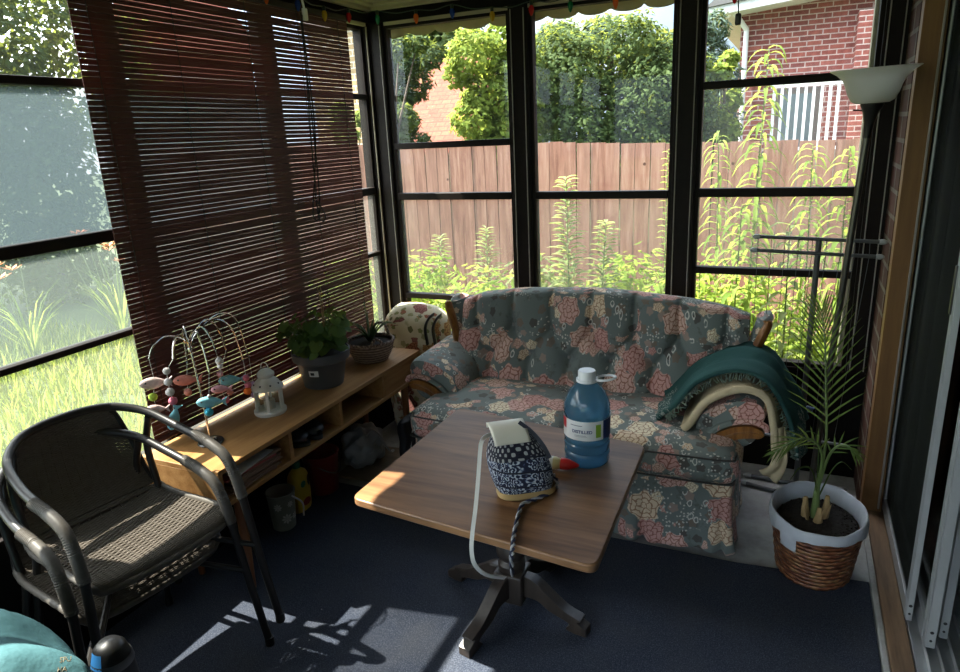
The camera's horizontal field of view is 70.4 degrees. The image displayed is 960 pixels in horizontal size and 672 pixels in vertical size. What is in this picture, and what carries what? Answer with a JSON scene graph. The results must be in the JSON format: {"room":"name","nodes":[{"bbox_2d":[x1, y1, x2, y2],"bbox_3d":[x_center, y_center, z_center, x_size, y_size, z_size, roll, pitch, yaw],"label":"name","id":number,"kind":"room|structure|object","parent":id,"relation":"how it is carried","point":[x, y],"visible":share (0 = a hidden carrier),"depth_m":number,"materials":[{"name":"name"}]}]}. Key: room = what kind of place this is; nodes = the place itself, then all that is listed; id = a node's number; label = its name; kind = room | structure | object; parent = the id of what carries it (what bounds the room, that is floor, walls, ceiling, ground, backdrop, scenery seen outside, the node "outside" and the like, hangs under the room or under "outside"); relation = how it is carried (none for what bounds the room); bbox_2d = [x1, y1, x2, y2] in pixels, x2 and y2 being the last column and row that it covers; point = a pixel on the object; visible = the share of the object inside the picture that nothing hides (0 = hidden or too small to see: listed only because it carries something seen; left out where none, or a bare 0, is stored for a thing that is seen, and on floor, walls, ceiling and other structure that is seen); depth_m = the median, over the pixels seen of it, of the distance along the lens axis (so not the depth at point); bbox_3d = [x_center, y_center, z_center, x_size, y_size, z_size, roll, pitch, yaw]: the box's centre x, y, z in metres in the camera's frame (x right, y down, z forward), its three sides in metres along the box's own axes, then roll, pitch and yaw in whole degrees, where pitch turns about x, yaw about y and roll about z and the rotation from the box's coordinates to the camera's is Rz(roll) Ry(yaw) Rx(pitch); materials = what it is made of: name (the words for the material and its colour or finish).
{"room":"sunroom","nodes":[
{"label":"sunroom","id":0,"kind":"room"},
{"bbox_2d":[0,0,394,652],"bbox_3d":[-1.580,0.257,1.676,0.080,2.600,5.030,5,18,24],"label":"wall","id":1,"kind":"structure","parent":0,"point":[382,415],"depth_m":2.83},
{"bbox_2d":[0,3,173,535],"bbox_3d":[-1.365,-0.278,2.060,0.058,1.653,0.710,5,18,24],"label":"window","id":2,"kind":"structure","parent":1,"relation":"in","point":[82,143],"depth_m":2.15,"materials":[{"name":"metal"}]},
{"bbox_2d":[67,0,374,442],"bbox_3d":[-0.895,-0.581,2.855,0.057,1.613,1.470,5,18,24],"label":"window blind","id":3,"kind":"object","parent":2,"relation":"attached to","point":[226,120],"visible":0.95,"depth_m":2.65,"materials":[{"name":"brown wood"}]},
{"bbox_2d":[94,0,186,437],"bbox_3d":[-1.208,-0.385,2.394,0.076,1.653,0.060,5,18,24],"label":"trim","id":4,"kind":"structure","parent":1,"relation":"attached to","point":[179,434],"depth_m":2.32,"materials":[{"name":"beige paint"}]},
{"bbox_2d":[117,0,299,428],"bbox_3d":[-1.047,-0.494,2.733,0.058,1.653,0.720,5,18,24],"label":"window","id":5,"kind":"structure","parent":1,"relation":"in","point":[297,374],"depth_m":2.77,"materials":[{"name":"metal"}]},
{"bbox_2d":[274,12,386,332],"bbox_3d":[-0.729,-0.708,3.403,0.058,1.653,0.705,5,18,24],"label":"window","id":6,"kind":"structure","parent":1,"relation":"in","point":[362,96],"depth_m":3.65,"materials":[{"name":"metal"}]},
{"bbox_2d":[238,0,583,26],"bbox_3d":[-0.518,-0.820,0.881,2.355,0.016,4.960,5,18,24],"label":"trim","id":7,"kind":"structure","parent":1,"relation":"attached to","point":[352,22],"depth_m":3.29,"materials":[{"name":"beige paint"}]},
{"bbox_2d":[0,162,843,467],"bbox_3d":[-4.903,-1.583,13.329,100.000,0.200,100.000,5,18,24],"label":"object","id":8,"kind":"structure","parent":0,"point":[80,312],"depth_m":8.30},
{"bbox_2d":[0,260,67,357],"bbox_3d":[-4.351,-0.266,6.464,0.815,1.135,0.797,5,18,24],"label":"lily","id":9,"kind":"object","parent":8,"relation":"on","point":[33,341],"visible":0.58,"depth_m":6.49,"materials":[{"name":"green plant"}]},
{"bbox_2d":[0,66,127,315],"bbox_3d":[-5.819,-1.826,8.914,1.419,3.189,2.321,8,20,33],"label":"shrub","id":10,"kind":"object","parent":8,"relation":"on","point":[41,272],"visible":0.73,"depth_m":8.68,"materials":[{"name":"green plant"}]},
{"bbox_2d":[0,0,173,188],"bbox_3d":[-7.410,-3.826,8.491,3.857,7.088,8.143,2,17,15],"label":"broadleaf tree","id":11,"kind":"object","parent":8,"relation":"on","point":[47,51],"visible":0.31,"depth_m":9.55,"materials":[{"name":"green plant"}]},
{"bbox_2d":[65,241,131,345],"bbox_3d":[-3.654,-0.434,6.899,0.873,1.146,0.820,5,18,24],"label":"lily","id":12,"kind":"object","parent":8,"relation":"on","point":[120,318],"visible":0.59,"depth_m":6.92,"materials":[{"name":"green plant"}]},
{"bbox_2d":[71,229,132,324],"bbox_3d":[-4.190,-0.655,7.761,0.835,1.128,0.799,5,18,24],"label":"lily","id":13,"kind":"object","parent":8,"relation":"on","point":[77,231],"visible":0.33,"depth_m":7.74,"materials":[{"name":"green plant"}]},
{"bbox_2d":[113,0,261,144],"bbox_3d":[-7.004,-5.534,16.859,3.700,5.550,6.400,5,18,24],"label":"house","id":14,"kind":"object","parent":8,"relation":"on","point":[129,0],"visible":0.02,"depth_m":14.96,"materials":[{"name":"red brick"}]},
{"bbox_2d":[299,22,362,155],"bbox_3d":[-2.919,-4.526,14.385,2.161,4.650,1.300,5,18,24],"label":"house","id":15,"kind":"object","parent":8,"relation":"on","point":[349,33],"visible":0.02,"depth_m":13.39,"materials":[{"name":"brick"}]},
{"bbox_2d":[309,250,379,331],"bbox_3d":[-1.133,-0.107,5.841,0.770,1.218,1.197,-6,17,-12],"label":"bush","id":16,"kind":"object","parent":8,"relation":"on","point":[374,295],"visible":0.03,"depth_m":5.78,"materials":[{"name":"green plant"}]},
{"bbox_2d":[391,34,432,142],"bbox_3d":[-1.086,-2.648,10.017,1.157,3.374,0.830,5,18,24],"label":"broadleaf tree","id":17,"kind":"object","parent":8,"relation":"on","point":[403,49],"visible":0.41,"depth_m":9.50,"materials":[{"name":"green plant"}]},
{"bbox_2d":[0,306,828,466],"bbox_3d":[-1.341,0.703,4.256,10.302,0.265,7.173,5,18,24],"label":"grass","id":18,"kind":"structure","parent":8,"relation":"on","point":[76,376],"depth_m":5.82,"materials":[{"name":"plant"}]},
{"bbox_2d":[393,34,444,142],"bbox_3d":[-1.262,-3.925,13.302,1.866,3.970,1.460,5,18,24],"label":"conifer","id":19,"kind":"object","parent":8,"relation":"on","point":[424,63],"visible":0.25,"depth_m":12.78,"materials":[{"name":"green plant"}]},
{"bbox_2d":[374,247,469,312],"bbox_3d":[-0.430,-0.116,5.686,0.958,1.196,1.161,-18,22,-42],"label":"bush","id":20,"kind":"object","parent":8,"relation":"on","point":[429,278],"visible":0.2,"depth_m":5.69,"materials":[{"name":"green plant"}]},
{"bbox_2d":[403,26,499,84],"bbox_3d":[-1.471,-9.096,25.577,5.966,6.906,2.884,5,18,24],"label":"broadleaf tree","id":21,"kind":"object","parent":8,"relation":"on","point":[441,38],"visible":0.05,"depth_m":24.00,"materials":[{"name":"green plant"}]},
{"bbox_2d":[411,55,508,189],"bbox_3d":[-1.102,-6.861,22.510,4.494,4.328,6.600,5,18,24],"label":"house","id":22,"kind":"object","parent":8,"relation":"on","point":[442,100],"visible":0.04,"depth_m":20.46,"materials":[{"name":"brick"}]},
{"bbox_2d":[438,264,513,330],"bbox_3d":[-0.003,0.083,5.043,0.949,1.225,1.074,5,18,24],"label":"bush","id":23,"kind":"object","parent":8,"relation":"on","point":[456,285],"visible":0.03,"depth_m":4.90,"materials":[{"name":"green plant"}]},
{"bbox_2d":[470,225,505,293],"bbox_3d":[0.081,-0.335,5.837,0.453,1.211,0.526,5,18,24],"label":"weed","id":24,"kind":"object","parent":8,"relation":"on","point":[486,230],"visible":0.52,"depth_m":5.74,"materials":[{"name":"green plant"}]},
{"bbox_2d":[441,23,548,177],"bbox_3d":[0.288,-3.005,10.447,1.663,3.687,1.248,-4,17,-5],"label":"maple tree","id":25,"kind":"object","parent":8,"relation":"on","point":[492,119],"visible":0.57,"depth_m":10.01,"materials":[{"name":"green plant"}]},
{"bbox_2d":[141,138,859,345],"bbox_3d":[0.529,-1.079,6.911,11.388,1.983,0.064,5,18,24],"label":"wooden fence","id":26,"kind":"object","parent":8,"relation":"on","point":[459,223],"visible":0.23,"depth_m":6.54,"materials":[{"name":"wood"}]},
{"bbox_2d":[496,253,584,286],"bbox_3d":[0.533,-0.187,5.861,0.963,1.102,0.861,5,18,24],"label":"bush","id":27,"kind":"object","parent":8,"relation":"on","point":[552,280],"visible":0.06,"depth_m":5.62,"materials":[{"name":"green plant"}]},
{"bbox_2d":[547,175,592,286],"bbox_3d":[0.679,-0.420,5.301,0.457,1.625,0.428,5,18,24],"label":"weed","id":28,"kind":"object","parent":8,"relation":"on","point":[567,250],"visible":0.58,"depth_m":5.21,"materials":[{"name":"green plant"}]},
{"bbox_2d":[536,17,672,156],"bbox_3d":[4.301,-7.075,20.822,5.982,5.209,2.211,3,18,19],"label":"broadleaf tree","id":29,"kind":"object","parent":8,"relation":"on","point":[586,27],"visible":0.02,"depth_m":20.23,"materials":[{"name":"green plant"}]},
{"bbox_2d":[585,219,625,288],"bbox_3d":[0.982,-0.282,5.409,0.499,1.271,0.517,5,18,24],"label":"weed","id":30,"kind":"object","parent":8,"relation":"on","point":[601,280],"visible":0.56,"depth_m":5.31,"materials":[{"name":"green plant"}]},
{"bbox_2d":[536,8,727,211],"bbox_3d":[2.032,-3.138,10.622,3.427,3.685,2.087,3,18,19],"label":"broadleaf tree","id":31,"kind":"object","parent":8,"relation":"on","point":[573,105],"visible":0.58,"depth_m":10.00,"materials":[{"name":"green plant"}]},
{"bbox_2d":[579,241,712,296],"bbox_3d":[1.358,-0.162,5.637,1.140,1.206,0.986,5,18,24],"label":"bush","id":32,"kind":"object","parent":8,"relation":"on","point":[628,285],"visible":0.14,"depth_m":5.64,"materials":[{"name":"green plant"}]},
{"bbox_2d":[653,149,668,293],"bbox_3d":[1.346,-0.444,4.975,0.224,1.793,0.216,10,21,37],"label":"weed","id":33,"kind":"object","parent":8,"relation":"on","point":[666,176],"visible":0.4,"depth_m":4.89,"materials":[{"name":"green plant"}]},
{"bbox_2d":[645,253,743,306],"bbox_3d":[1.326,0.149,4.395,0.978,1.279,1.117,-6,17,-9],"label":"bush","id":34,"kind":"object","parent":8,"relation":"on","point":[659,288],"visible":0.02,"depth_m":4.40,"materials":[{"name":"green plant"}]},
{"bbox_2d":[696,130,737,304],"bbox_3d":[1.486,-0.324,4.354,0.373,1.904,0.379,5,18,24],"label":"weed","id":35,"kind":"object","parent":8,"relation":"on","point":[716,135],"visible":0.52,"depth_m":4.21,"materials":[{"name":"green plant"}]},
{"bbox_2d":[707,48,744,161],"bbox_3d":[3.742,-2.873,10.585,0.645,3.033,0.894,5,18,24],"label":"broadleaf tree","id":36,"kind":"object","parent":8,"relation":"on","point":[723,70],"visible":0.62,"depth_m":10.30,"materials":[{"name":"green plant"}]},
{"bbox_2d":[703,8,749,231],"bbox_3d":[3.933,-3.533,11.585,1.222,3.714,1.327,-16,21,-38],"label":"spruce","id":37,"kind":"object","parent":8,"relation":"on","point":[715,38],"visible":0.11,"depth_m":10.90,"materials":[{"name":"green plant"}]},
{"bbox_2d":[712,203,764,323],"bbox_3d":[1.436,0.026,3.830,0.380,1.537,0.375,5,18,24],"label":"weed","id":38,"kind":"object","parent":8,"relation":"on","point":[726,297],"visible":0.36,"depth_m":3.69,"materials":[{"name":"green plant"}]},
{"bbox_2d":[716,45,791,345],"bbox_3d":[1.542,-0.395,3.857,0.413,2.320,0.422,5,18,24],"label":"weed","id":39,"kind":"object","parent":8,"relation":"on","point":[748,284],"visible":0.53,"depth_m":3.71,"materials":[{"name":"green plant"}]},
{"bbox_2d":[697,262,837,361],"bbox_3d":[1.855,0.217,4.081,0.808,1.237,1.345,-11,18,-24],"label":"bush","id":40,"kind":"object","parent":8,"relation":"on","point":[759,292],"visible":0.11,"depth_m":4.13,"materials":[{"name":"green plant"}]},
{"bbox_2d":[758,222,813,360],"bbox_3d":[1.578,0.135,3.584,0.373,1.456,0.401,-6,17,-10],"label":"weed","id":41,"kind":"object","parent":8,"relation":"on","point":[782,314],"visible":0.4,"depth_m":3.49,"materials":[{"name":"green plant"}]},
{"bbox_2d":[708,0,874,235],"bbox_3d":[9.075,-6.097,13.851,7.661,6.850,9.900,5,18,24],"label":"brick house","id":42,"kind":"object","parent":8,"relation":"on","point":[815,36],"visible":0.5,"depth_m":11.81,"materials":[{"name":"red brick"}]},
{"bbox_2d":[771,143,832,358],"bbox_3d":[1.890,-0.198,4.017,0.398,1.818,0.415,5,18,24],"label":"weed","id":43,"kind":"object","parent":8,"relation":"on","point":[798,296],"visible":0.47,"depth_m":3.89,"materials":[{"name":"green plant"}]},
{"bbox_2d":[798,146,858,361],"bbox_3d":[1.926,-0.095,3.682,0.416,1.808,0.436,5,18,24],"label":"weed","id":44,"kind":"object","parent":8,"relation":"on","point":[844,230],"visible":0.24,"depth_m":3.54,"materials":[{"name":"green plant"}]},
{"bbox_2d":[338,420,882,671],"bbox_3d":[-0.386,1.308,1.494,2.605,0.120,5.150,5,18,24],"label":"floor","id":45,"kind":"structure","parent":0,"point":[754,545],"depth_m":2.83,"materials":[{"name":"grey concrete"}]},
{"bbox_2d":[339,446,399,481],"bbox_3d":[-0.489,0.650,3.457,0.340,0.009,0.360,3,18,20],"label":"plywood board","id":46,"kind":"object","parent":45,"relation":"on","point":[367,473],"visible":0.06,"depth_m":3.40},
{"bbox_2d":[341,422,394,468],"bbox_3d":[-0.586,0.551,3.446,0.220,0.230,0.250,5,18,24],"label":"plastic bag","id":47,"kind":"object","parent":46,"relation":"on","point":[363,444],"visible":1,"depth_m":3.38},
{"bbox_2d":[397,411,415,456],"bbox_3d":[-0.323,0.513,3.403,0.068,0.289,0.271,5,18,24],"label":"bag","id":48,"kind":"object","parent":46,"relation":"on","point":[406,441],"visible":0.19,"depth_m":3.28,"materials":[{"name":"black fabric"}]},
{"bbox_2d":[385,302,450,424],"bbox_3d":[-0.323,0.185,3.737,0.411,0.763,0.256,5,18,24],"label":"armchair","id":49,"kind":"object","parent":45,"relation":"on","point":[418,326],"visible":0.49,"depth_m":3.58,"materials":[{"name":"beige fabric"}]},
{"bbox_2d":[85,482,881,671],"bbox_3d":[-0.547,1.354,1.137,2.398,0.010,4.072,5,18,24],"label":"carpet","id":50,"kind":"object","parent":45,"relation":"on","point":[358,589],"visible":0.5,"depth_m":2.35,"materials":[{"name":"carpet"}]},
{"bbox_2d":[0,609,91,671],"bbox_3d":[-1.143,0.951,1.395,0.760,0.750,0.565,5,18,24],"label":"bag","id":51,"kind":"object","parent":50,"relation":"on","point":[26,645],"visible":1,"depth_m":1.35,"materials":[{"name":"fabric"}]},
{"bbox_2d":[90,635,138,671],"bbox_3d":[-0.821,0.941,1.599,0.092,0.541,0.092,5,18,24],"label":"canister","id":52,"kind":"object","parent":50,"relation":"on","point":[112,653],"visible":0.99,"depth_m":1.51,"materials":[{"name":"black metal"}]},
{"bbox_2d":[0,428,274,668],"bbox_3d":[-1.091,0.708,2.071,0.569,0.743,0.592,8,20,32],"label":"wicker armchair","id":53,"kind":"object","parent":50,"relation":"on","point":[52,586],"visible":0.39,"depth_m":1.97,"materials":[{"name":"wicker"}]},
{"bbox_2d":[2,402,284,649],"bbox_3d":[-1.054,0.626,2.062,0.569,0.743,0.592,8,20,32],"label":"wicker armchair","id":54,"kind":"object","parent":53,"relation":"on","point":[113,551],"visible":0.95,"depth_m":2.08,"materials":[{"name":"wicker"}]},
{"bbox_2d":[143,347,419,586],"bbox_3d":[-0.746,0.511,3.020,0.367,0.548,1.382,5,18,24],"label":"console shelf","id":55,"kind":"object","parent":50,"relation":"on","point":[364,387],"visible":0.56,"depth_m":2.71,"materials":[{"name":"brown wood"}]},
{"bbox_2d":[139,312,253,447],"bbox_3d":[-0.989,0.165,2.476,0.222,0.446,0.563,-3,17,0],"label":"mobile","id":56,"kind":"object","parent":55,"relation":"on","point":[153,382],"visible":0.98,"depth_m":2.40,"materials":[{"name":"chrome"},{"name":"dark metal"},{"name":"painted ceramic"}]},
{"bbox_2d":[226,466,276,496],"bbox_3d":[-0.936,0.511,2.519,0.270,0.007,0.235,6,19,27],"label":"folder","id":57,"kind":"object","parent":55,"relation":"on","point":[229,494],"visible":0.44,"depth_m":2.38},
{"bbox_2d":[233,461,280,491],"bbox_3d":[-0.921,0.501,2.521,0.270,0.007,0.235,4,18,21],"label":"folder","id":58,"kind":"object","parent":57,"relation":"on","point":[253,480],"visible":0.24,"depth_m":2.46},
{"bbox_2d":[225,461,277,491],"bbox_3d":[-0.932,0.495,2.517,0.270,0.007,0.235,6,18,26],"label":"folder","id":59,"kind":"object","parent":58,"relation":"on","point":[276,462],"visible":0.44,"depth_m":2.47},
{"bbox_2d":[224,476,251,488],"bbox_3d":[-0.941,0.489,2.514,0.270,0.007,0.235,3,18,20],"label":"folder","id":60,"kind":"object","parent":59,"relation":"on","point":[225,485],"visible":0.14,"depth_m":2.38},
{"bbox_2d":[225,455,282,484],"bbox_3d":[-0.919,0.476,2.529,0.270,0.007,0.235,6,19,27],"label":"folder","id":61,"kind":"object","parent":60,"relation":"on","point":[277,458],"visible":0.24,"depth_m":2.50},
{"bbox_2d":[242,452,280,480],"bbox_3d":[-0.923,0.470,2.522,0.270,0.007,0.235,4,18,20],"label":"folder","id":62,"kind":"object","parent":61,"relation":"on","point":[277,453],"visible":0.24,"depth_m":2.47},
{"bbox_2d":[228,454,276,483],"bbox_3d":[-0.934,0.468,2.504,0.270,0.007,0.235,4,18,22],"label":"folder","id":63,"kind":"object","parent":62,"relation":"on","point":[259,465],"visible":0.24,"depth_m":2.43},
{"bbox_2d":[222,453,275,482],"bbox_3d":[-0.936,0.460,2.506,0.270,0.007,0.235,6,19,28],"label":"folder","id":64,"kind":"object","parent":63,"relation":"on","point":[226,479],"visible":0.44,"depth_m":2.43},
{"bbox_2d":[222,446,280,475],"bbox_3d":[-0.924,0.446,2.524,0.270,0.007,0.235,6,18,26],"label":"folder","id":65,"kind":"object","parent":64,"relation":"on","point":[275,449],"visible":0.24,"depth_m":2.53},
{"bbox_2d":[226,449,272,473],"bbox_3d":[-0.904,0.450,2.489,0.210,0.002,0.200,3,17,17],"label":"paper sheet","id":66,"kind":"object","parent":65,"relation":"on","point":[242,467],"visible":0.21,"depth_m":2.47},
{"bbox_2d":[251,362,286,417],"bbox_3d":[-0.853,0.205,2.726,0.128,0.213,0.128,5,18,24],"label":"lantern","id":67,"kind":"object","parent":55,"relation":"on","point":[266,383],"visible":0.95,"depth_m":2.70,"materials":[{"name":"white paint"}]},
{"bbox_2d":[291,429,310,447],"bbox_3d":[-0.821,0.390,2.744,0.280,0.100,0.090,0,17,10],"label":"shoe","id":68,"kind":"object","parent":55,"relation":"on","point":[300,438],"visible":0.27,"depth_m":2.71,"materials":[{"name":"black leather"}]},
{"bbox_2d":[297,418,323,439],"bbox_3d":[-0.756,0.353,2.858,0.280,0.100,0.090,12,22,40],"label":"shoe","id":69,"kind":"object","parent":55,"relation":"on","point":[314,428],"visible":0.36,"depth_m":2.78,"materials":[{"name":"black leather"}]},
{"bbox_2d":[275,286,352,389],"bbox_3d":[-0.689,-0.002,2.997,0.334,0.440,0.408,5,18,24],"label":"potted plant","id":70,"kind":"object","parent":55,"relation":"on","point":[320,351],"visible":1,"depth_m":2.92,"materials":[{"name":"green plant"}]},
{"bbox_2d":[346,304,395,363],"bbox_3d":[-0.542,-0.014,3.320,0.274,0.264,0.247,5,18,24],"label":"basket planter","id":71,"kind":"object","parent":55,"relation":"on","point":[372,347],"visible":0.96,"depth_m":3.29,"materials":[{"name":"wicker"}]},
{"bbox_2d":[349,335,393,363],"bbox_3d":[-0.537,0.067,3.344,0.233,0.095,0.233,5,18,24],"label":"basket","id":72,"kind":"object","parent":71,"relation":"attached to","point":[362,350],"depth_m":3.27,"materials":[{"name":"wicker"}]},
{"bbox_2d":[265,483,304,531],"bbox_3d":[-0.846,0.739,2.932,0.127,0.172,0.142,5,18,24],"label":"bucket","id":73,"kind":"object","parent":50,"relation":"on","point":[280,498],"visible":1,"depth_m":2.90,"materials":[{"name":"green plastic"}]},
{"bbox_2d":[287,460,311,513],"bbox_3d":[-0.814,0.667,3.052,0.074,0.237,0.110,5,18,24],"label":"detergent jug","id":74,"kind":"object","parent":50,"relation":"on","point":[298,476],"visible":0.8,"depth_m":3.02,"materials":[{"name":"yellow plastic"}]},
{"bbox_2d":[302,443,340,495],"bbox_3d":[-0.747,0.635,3.217,0.182,0.199,0.177,5,18,24],"label":"bucket","id":75,"kind":"object","parent":50,"relation":"on","point":[321,464],"visible":0.89,"depth_m":3.17,"materials":[{"name":"red plastic"}]},
{"bbox_2d":[355,409,643,658],"bbox_3d":[0.112,0.690,2.295,0.789,0.538,0.822,5,18,24],"label":"coffee table","id":76,"kind":"object","parent":50,"relation":"on","point":[432,484],"visible":0.91,"depth_m":2.14,"materials":[{"name":"brown wood"}]},
{"bbox_2d":[469,418,558,579],"bbox_3d":[0.085,0.502,1.989,0.216,0.466,0.380,5,18,24],"label":"shoulder bag","id":77,"kind":"object","parent":76,"relation":"on","point":[519,466],"visible":1,"depth_m":2.00,"materials":[{"name":"blue fabric"}]},
{"bbox_2d":[549,456,578,469],"bbox_3d":[0.245,0.408,2.189,0.150,0.043,0.042,2,17,17],"label":"glue bottle","id":78,"kind":"object","parent":76,"relation":"on","point":[556,462],"visible":0.64,"depth_m":2.17,"materials":[{"name":"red plastic"}]},
{"bbox_2d":[564,367,616,456],"bbox_3d":[0.347,0.259,2.205,0.150,0.315,0.150,-14,20,-34],"label":"water bottle","id":79,"kind":"object","parent":76,"relation":"on","point":[580,431],"visible":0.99,"depth_m":2.15,"materials":[{"name":"blue plastic"}]},
{"bbox_2d":[763,287,869,590],"bbox_3d":[1.208,0.351,2.380,0.335,1.037,0.403,9,20,34],"label":"potted palm","id":80,"kind":"object","parent":50,"relation":"on","point":[820,529],"visible":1,"depth_m":2.37,"materials":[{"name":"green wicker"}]},
{"bbox_2d":[772,498,862,590],"bbox_3d":[1.230,0.741,2.494,0.315,0.222,0.392,5,18,24],"label":"basket","id":81,"kind":"object","parent":50,"relation":"on","point":[811,561],"depth_m":2.39,"materials":[{"name":"brown wicker"}]},
{"bbox_2d":[405,287,773,555],"bbox_3d":[0.438,0.273,3.037,1.598,0.883,0.790,5,18,24],"label":"loveseat","id":82,"kind":"object","parent":45,"relation":"on","point":[514,353],"visible":0.73,"depth_m":2.98,"materials":[{"name":"fabric"}]},
{"bbox_2d":[411,376,585,436],"bbox_3d":[0.098,0.343,3.099,0.699,0.192,0.576,5,18,24],"label":"seat cushion","id":83,"kind":"object","parent":82,"relation":"on","point":[543,400],"depth_m":3.02,"materials":[{"name":"fabric"}]},
{"bbox_2d":[563,390,743,483],"bbox_3d":[0.723,0.396,2.818,0.702,0.191,0.575,5,18,24],"label":"seat cushion","id":84,"kind":"object","parent":82,"relation":"on","point":[706,453],"depth_m":2.59,"materials":[{"name":"fabric"}]},
{"bbox_2d":[656,341,808,483],"bbox_3d":[1.016,0.276,2.745,0.590,0.434,0.494,5,18,24],"label":"throw blanket","id":85,"kind":"object","parent":82,"relation":"on","point":[747,368],"visible":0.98,"depth_m":2.58,"materials":[{"name":"fabric"}]},
{"bbox_2d":[741,234,887,491],"bbox_3d":[1.383,0.144,2.897,0.500,1.149,0.142,5,18,24],"label":"drying rack","id":86,"kind":"object","parent":45,"relation":"on","point":[817,253],"visible":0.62,"depth_m":2.80,"materials":[{"name":"grey metal"}]},
{"bbox_2d":[808,63,923,481],"bbox_3d":[1.378,-0.082,2.580,0.301,1.758,0.342,5,18,24],"label":"floor lamp","id":87,"kind":"object","parent":45,"relation":"on","point":[870,87],"visible":0.76,"depth_m":2.33,"materials":[{"name":"metal"}]},
{"bbox_2d":[369,0,865,477],"bbox_3d":[0.610,-0.357,3.386,2.585,2.600,0.080,5,18,24],"label":"wall","id":88,"kind":"structure","parent":0,"point":[848,424],"depth_m":3.14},
{"bbox_2d":[362,23,391,314],"bbox_3d":[-0.571,-0.815,3.735,0.082,1.653,0.060,5,18,24],"label":"trim","id":89,"kind":"structure","parent":88,"relation":"attached to","point":[365,33],"depth_m":3.67,"materials":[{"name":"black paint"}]},
{"bbox_2d":[368,22,404,308],"bbox_3d":[-0.488,-0.818,3.731,0.075,1.653,0.086,5,18,24],"label":"trim","id":90,"kind":"structure","parent":88,"relation":"attached to","point":[376,39],"depth_m":3.66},
{"bbox_2d":[321,0,453,11],"bbox_3d":[-0.492,-0.890,0.840,2.405,0.028,4.950,5,18,24],"label":"trim","id":91,"kind":"structure","parent":88,"relation":"attached to","point":[363,5],"depth_m":3.34,"materials":[{"name":"fabric"}]},
{"bbox_2d":[304,0,558,23],"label":"string light","id":92,"kind":"object","parent":88,"relation":"hanging from","point":[531,9],"depth_m":3.23,"materials":[{"name":"multicoloured plastic"}]},
{"bbox_2d":[382,6,515,334],"bbox_3d":[-0.136,-0.789,3.579,0.695,1.653,0.058,5,18,24],"label":"window","id":93,"kind":"structure","parent":88,"relation":"in","point":[396,146],"depth_m":3.55,"materials":[{"name":"plastic"}]},
{"bbox_2d":[507,3,534,287],"bbox_3d":[0.223,-0.758,3.414,0.095,1.653,0.086,5,18,24],"label":"trim","id":94,"kind":"structure","parent":88,"relation":"attached to","point":[518,33],"depth_m":3.32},
{"bbox_2d":[391,0,673,37],"bbox_3d":[0.575,-1.556,3.099,2.390,0.158,0.015,5,18,24],"label":"window valance","id":95,"kind":"object","parent":88,"relation":"attached to","point":[629,5],"visible":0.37,"depth_m":3.23,"materials":[{"name":"fabric"}]},
{"bbox_2d":[528,0,677,294],"bbox_3d":[0.577,-0.729,3.261,0.680,1.653,0.058,5,18,24],"label":"window","id":96,"kind":"structure","parent":88,"relation":"in","point":[536,194],"depth_m":3.22,"materials":[{"name":"plastic"}]},
{"bbox_2d":[668,0,702,296],"bbox_3d":[0.930,-0.698,3.099,0.100,1.653,0.086,5,18,24],"label":"window frame","id":97,"kind":"structure","parent":88,"relation":"attached to","point":[689,12],"depth_m":3.02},
{"bbox_2d":[690,0,886,369],"bbox_3d":[1.286,-0.670,2.944,0.677,1.653,0.058,5,18,24],"label":"window","id":98,"kind":"structure","parent":88,"relation":"in","point":[833,191],"depth_m":2.93,"materials":[{"name":"plastic"}]},
{"bbox_2d":[836,0,880,362],"bbox_3d":[1.639,-0.631,2.901,0.068,1.795,0.065,5,18,24],"label":"trim","id":99,"kind":"structure","parent":88,"relation":"attached to","point":[877,2],"depth_m":2.77,"materials":[{"name":"black paint"}]},
{"bbox_2d":[845,0,912,373],"bbox_3d":[1.630,-0.639,2.787,0.083,1.653,0.086,5,18,24],"label":"window frame","id":100,"kind":"structure","parent":88,"relation":"attached to","point":[898,12],"depth_m":2.77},
{"bbox_2d":[854,0,951,505],"bbox_3d":[1.681,-0.391,2.709,0.110,2.250,0.358,5,18,24],"label":"door frame","id":101,"kind":"structure","parent":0,"point":[916,9],"depth_m":2.66,"materials":[{"name":"wood"}]},
{"bbox_2d":[864,506,915,671],"bbox_3d":[0.689,1.370,0.844,0.082,0.032,4.670,5,18,24],"label":"trim","id":102,"kind":"structure","parent":101,"relation":"attached to","point":[893,638],"depth_m":2.29,"materials":[{"name":"brown wood"}]},
{"bbox_2d":[859,0,950,511],"bbox_3d":[1.577,-0.304,2.534,0.073,2.126,0.076,5,18,24],"label":"trim","id":103,"kind":"structure","parent":101,"relation":"attached to","point":[934,13],"depth_m":2.50,"materials":[{"name":"wood"}]},
{"bbox_2d":[928,321,959,519],"bbox_3d":[1.637,0.286,0.210,1.945,2.620,5.150,5,18,24],"label":"wall","id":104,"kind":"structure","parent":0,"point":[953,398],"depth_m":2.92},
{"bbox_2d":[882,0,959,620],"bbox_3d":[1.477,-0.200,2.208,0.026,2.120,0.731,5,18,24],"label":"door","id":105,"kind":"structure","parent":104,"relation":"in","point":[934,309],"depth_m":2.25,"materials":[{"name":"metal"}]},
{"bbox_2d":[882,509,959,671],"bbox_3d":[0.827,1.440,0.801,0.215,0.150,4.670,5,18,24],"label":"trim","id":106,"kind":"structure","parent":104,"relation":"attached to","point":[945,657],"depth_m":2.12,"materials":[{"name":"metal"}]},
{"bbox_2d":[914,405,959,648],"bbox_3d":[1.494,-0.181,2.140,0.029,2.120,0.846,5,18,24],"label":"door","id":107,"kind":"structure","parent":104,"relation":"in","point":[928,609],"depth_m":2.00,"materials":[{"name":"metal"}]},
{"bbox_2d":[920,505,959,638],"bbox_3d":[1.546,-0.186,2.148,0.027,2.120,0.786,5,18,24],"label":"door","id":108,"kind":"structure","parent":104,"relation":"in","point":[926,566],"depth_m":2.07,"materials":[{"name":"metal"}]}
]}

